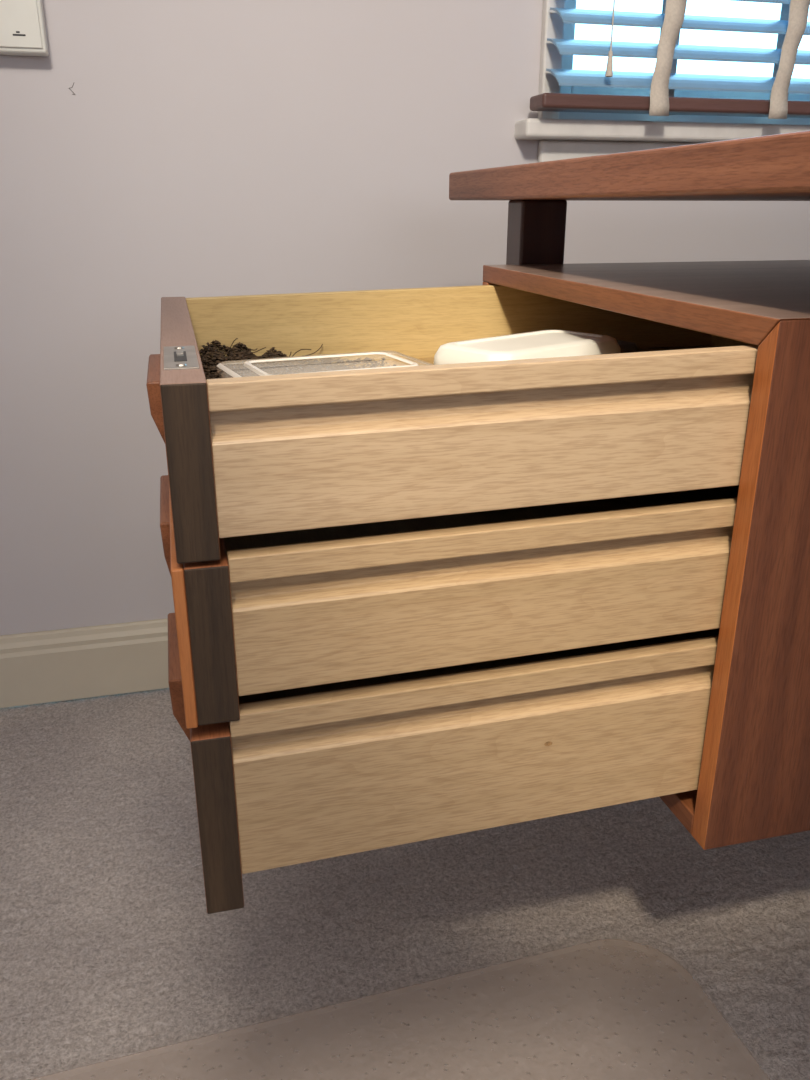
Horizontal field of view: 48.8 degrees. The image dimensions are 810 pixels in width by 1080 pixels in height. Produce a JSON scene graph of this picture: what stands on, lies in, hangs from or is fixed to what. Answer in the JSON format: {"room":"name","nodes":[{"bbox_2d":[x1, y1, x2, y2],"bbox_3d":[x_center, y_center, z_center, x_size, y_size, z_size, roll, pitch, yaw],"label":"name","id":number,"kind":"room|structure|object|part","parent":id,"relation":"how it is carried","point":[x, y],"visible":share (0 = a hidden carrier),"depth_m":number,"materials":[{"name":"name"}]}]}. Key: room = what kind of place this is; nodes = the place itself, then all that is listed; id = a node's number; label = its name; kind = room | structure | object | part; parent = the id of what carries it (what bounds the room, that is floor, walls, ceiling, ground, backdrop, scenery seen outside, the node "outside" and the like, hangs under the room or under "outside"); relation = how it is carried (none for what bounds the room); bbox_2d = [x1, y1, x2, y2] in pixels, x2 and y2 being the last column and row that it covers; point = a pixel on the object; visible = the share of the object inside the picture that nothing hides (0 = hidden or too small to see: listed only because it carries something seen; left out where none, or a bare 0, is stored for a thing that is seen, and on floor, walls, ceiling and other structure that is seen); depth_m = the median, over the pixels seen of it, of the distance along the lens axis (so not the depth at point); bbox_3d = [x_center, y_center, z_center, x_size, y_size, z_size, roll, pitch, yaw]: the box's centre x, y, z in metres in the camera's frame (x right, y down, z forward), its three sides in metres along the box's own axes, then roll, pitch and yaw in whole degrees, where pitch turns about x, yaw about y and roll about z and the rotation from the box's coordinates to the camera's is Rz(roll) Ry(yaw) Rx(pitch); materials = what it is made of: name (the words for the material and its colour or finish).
{"room":"home office","nodes":[
{"label":"home office","id":0,"kind":"room"},
{"bbox_2d":[0,688,809,1079],"bbox_3d":[0.319,0.813,-0.168,3.800,0.005,3.587,-5,21,-13],"label":"floor","id":1,"kind":"structure","parent":0,"point":[553,943],"depth_m":0.91,"materials":[{"name":"carpet"}]},
{"bbox_2d":[146,130,809,913],"bbox_3d":[0.456,0.175,0.477,1.127,0.736,1.623,-5,21,-13],"label":"desk","id":2,"kind":"object","parent":1,"relation":"on","point":[422,602],"visible":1,"depth_m":0.54,"materials":[{"name":"brown wood"}]},
{"bbox_3d":[-0.185,-0.107,0.670,0.012,0.046,0.126,-5,21,-13],"label":"drawer pull","id":3,"kind":"part","parent":2,"relation":"part of","materials":[{"name":"brown wood"}]},
{"bbox_3d":[-0.186,-0.009,0.706,0.009,0.053,0.126,-5,21,-13],"label":"drawer pull","id":4,"kind":"part","parent":2,"relation":"part of","materials":[{"name":"brown wood"}]},
{"bbox_3d":[-0.189,0.114,0.751,0.016,0.061,0.126,-5,21,-13],"label":"drawer pull","id":5,"kind":"part","parent":2,"relation":"part of","materials":[{"name":"brown wood"}]},
{"bbox_3d":[-0.130,-0.106,0.518,0.019,0.004,0.083,-5,21,-13],"label":"drawer latch plate","id":6,"kind":"part","parent":2,"relation":"part of","materials":[{"name":"metal"}]},
{"bbox_3d":[-0.168,-0.112,0.673,0.023,0.096,0.468,-5,21,-13],"label":"drawer","id":7,"kind":"part","parent":2,"relation":"part of","materials":[{"name":"brown wood"}]},
{"bbox_3d":[-0.164,-0.019,0.708,0.024,0.097,0.468,-5,21,-13],"label":"drawer","id":8,"kind":"part","parent":2,"relation":"part of","materials":[{"name":"brown wood"}]},
{"bbox_3d":[-0.170,0.094,0.749,0.023,0.126,0.468,-5,21,-13],"label":"drawer","id":9,"kind":"part","parent":2,"relation":"part of","materials":[{"name":"brown wood"}]},
{"bbox_2d":[199,338,395,379],"bbox_3d":[-0.097,-0.167,0.838,0.198,0.032,0.139,-5,21,-13],"label":"debris pile","id":10,"kind":"object","parent":2,"relation":"on","point":[211,371],"visible":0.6,"depth_m":0.86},
{"bbox_2d":[217,350,433,377],"bbox_3d":[-0.056,-0.115,0.682,0.152,0.040,0.112,-9,22,-23],"label":"clear plastic box","id":11,"kind":"object","parent":2,"relation":"on","point":[247,363],"visible":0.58,"depth_m":0.70,"materials":[{"name":"white"}]},
{"bbox_3d":[0.072,-0.223,0.945,0.586,0.089,0.013,-5,21,-13],"label":"drawer","id":12,"kind":"part","parent":2,"relation":"part of","materials":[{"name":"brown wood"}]},
{"bbox_3d":[0.122,-0.117,0.749,0.574,0.011,0.439,-5,21,-13],"label":"drawer","id":13,"kind":"part","parent":2,"relation":"part of","materials":[{"name":"beige wood"}]},
{"bbox_3d":[0.182,0.124,0.607,0.588,0.119,0.013,-5,21,-13],"label":"drawer","id":14,"kind":"part","parent":2,"relation":"part of","materials":[{"name":"brown wood"}]},
{"bbox_3d":[0.121,0.091,0.827,0.576,0.011,0.439,-5,21,-13],"label":"drawer","id":15,"kind":"part","parent":2,"relation":"part of","materials":[{"name":"beige wood"}]},
{"bbox_3d":[0.124,-0.026,0.784,0.570,0.011,0.439,-5,21,-13],"label":"drawer","id":16,"kind":"part","parent":2,"relation":"part of","materials":[{"name":"beige wood"}]},
{"bbox_3d":[0.185,0.020,0.569,0.582,0.091,0.013,-5,21,-13],"label":"drawer","id":17,"kind":"part","parent":2,"relation":"part of","materials":[{"name":"brown wood"}]},
{"bbox_3d":[0.183,-0.070,0.535,0.586,0.089,0.013,-5,21,-13],"label":"drawer","id":18,"kind":"part","parent":2,"relation":"part of","materials":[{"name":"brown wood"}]},
{"bbox_2d":[433,330,620,364],"bbox_3d":[0.106,-0.146,0.752,0.162,0.044,0.091,-17,26,-38],"label":"case","id":19,"kind":"object","parent":2,"relation":"on","point":[544,343],"visible":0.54,"depth_m":0.73,"materials":[{"name":"white plastic"}]},
{"bbox_3d":[0.143,-0.037,1.090,0.052,0.706,0.045,-5,21,-13],"label":"leg","id":20,"kind":"part","parent":2,"relation":"part of","materials":[{"name":"brown wood"}]},
{"bbox_2d":[617,340,636,352],"bbox_3d":[0.186,-0.179,0.865,0.062,0.024,0.052,-12,24,-29],"label":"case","id":21,"kind":"object","parent":2,"relation":"on","point":[625,346],"visible":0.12,"depth_m":0.85,"materials":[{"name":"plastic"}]},
{"bbox_3d":[0.406,-0.176,0.804,0.012,0.062,0.439,-5,21,-13],"label":"drawer","id":22,"kind":"part","parent":2,"relation":"part of","materials":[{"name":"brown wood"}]},
{"bbox_2d":[0,0,809,635],"bbox_3d":[-0.135,-0.937,1.082,3.800,2.400,0.148,-5,21,-13],"label":"wall","id":23,"kind":"structure","parent":0,"point":[200,148],"depth_m":1.20,"materials":[{"name":"paint"}]},
{"bbox_2d":[13,31,25,35],"bbox_3d":[-0.466,-0.590,1.039,0.045,0.006,0.001,-5,21,-13],"label":"print","id":24,"kind":"object","parent":23,"relation":"attached to","point":[16,31],"visible":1,"depth_m":1.04},
{"bbox_3d":[-0.540,-0.646,1.000,0.232,0.161,0.002,-5,21,-13],"label":"panel","id":25,"kind":"part","parent":23,"relation":"part of","materials":[{"name":"white plastic"}]},
{"bbox_3d":[-0.544,-0.650,1.013,0.240,0.170,0.026,-5,21,-13],"label":"panel","id":26,"kind":"part","parent":23,"relation":"part of","materials":[{"name":"white plastic"}]},
{"bbox_2d":[0,618,168,707],"bbox_3d":[-0.121,0.153,1.433,3.800,0.112,0.016,-5,21,-13],"label":"baseboard","id":27,"kind":"structure","parent":23,"relation":"attached to","point":[40,667],"depth_m":1.34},
{"bbox_2d":[514,118,809,161],"bbox_3d":[0.727,-0.608,1.391,1.185,0.057,0.095,-5,21,-13],"label":"window sill","id":28,"kind":"structure","parent":23,"relation":"attached to","point":[561,139],"depth_m":1.26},
{"bbox_2d":[538,0,809,118],"bbox_3d":[0.714,-1.193,1.207,1.113,1.168,0.106,-5,21,-13],"label":"window","id":29,"kind":"structure","parent":23,"relation":"in","point":[553,26],"depth_m":1.26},
{"bbox_3d":[0.725,-1.178,1.166,1.113,1.168,0.016,-5,21,-13],"label":"casing","id":30,"kind":"part","parent":29,"relation":"part of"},
{"bbox_2d":[530,0,809,118],"bbox_3d":[0.726,-1.163,1.123,1.135,1.165,0.067,-5,21,-13],"label":"blind","id":31,"kind":"object","parent":29,"relation":"attached to","point":[792,25],"visible":1,"depth_m":1.21,"materials":[{"name":"blue wood"}]},
{"bbox_3d":[0.268,-1.122,0.983,0.002,1.045,0.002,-5,21,-13],"label":"blind cord","id":32,"kind":"part","parent":31,"relation":"part of","materials":[{"name":"fabric"}]},
{"bbox_3d":[0.725,-0.633,1.324,1.135,0.018,0.050,-5,21,-13],"label":"blind rail","id":33,"kind":"part","parent":31,"relation":"part of","materials":[{"name":"brown wood"}]}
]}

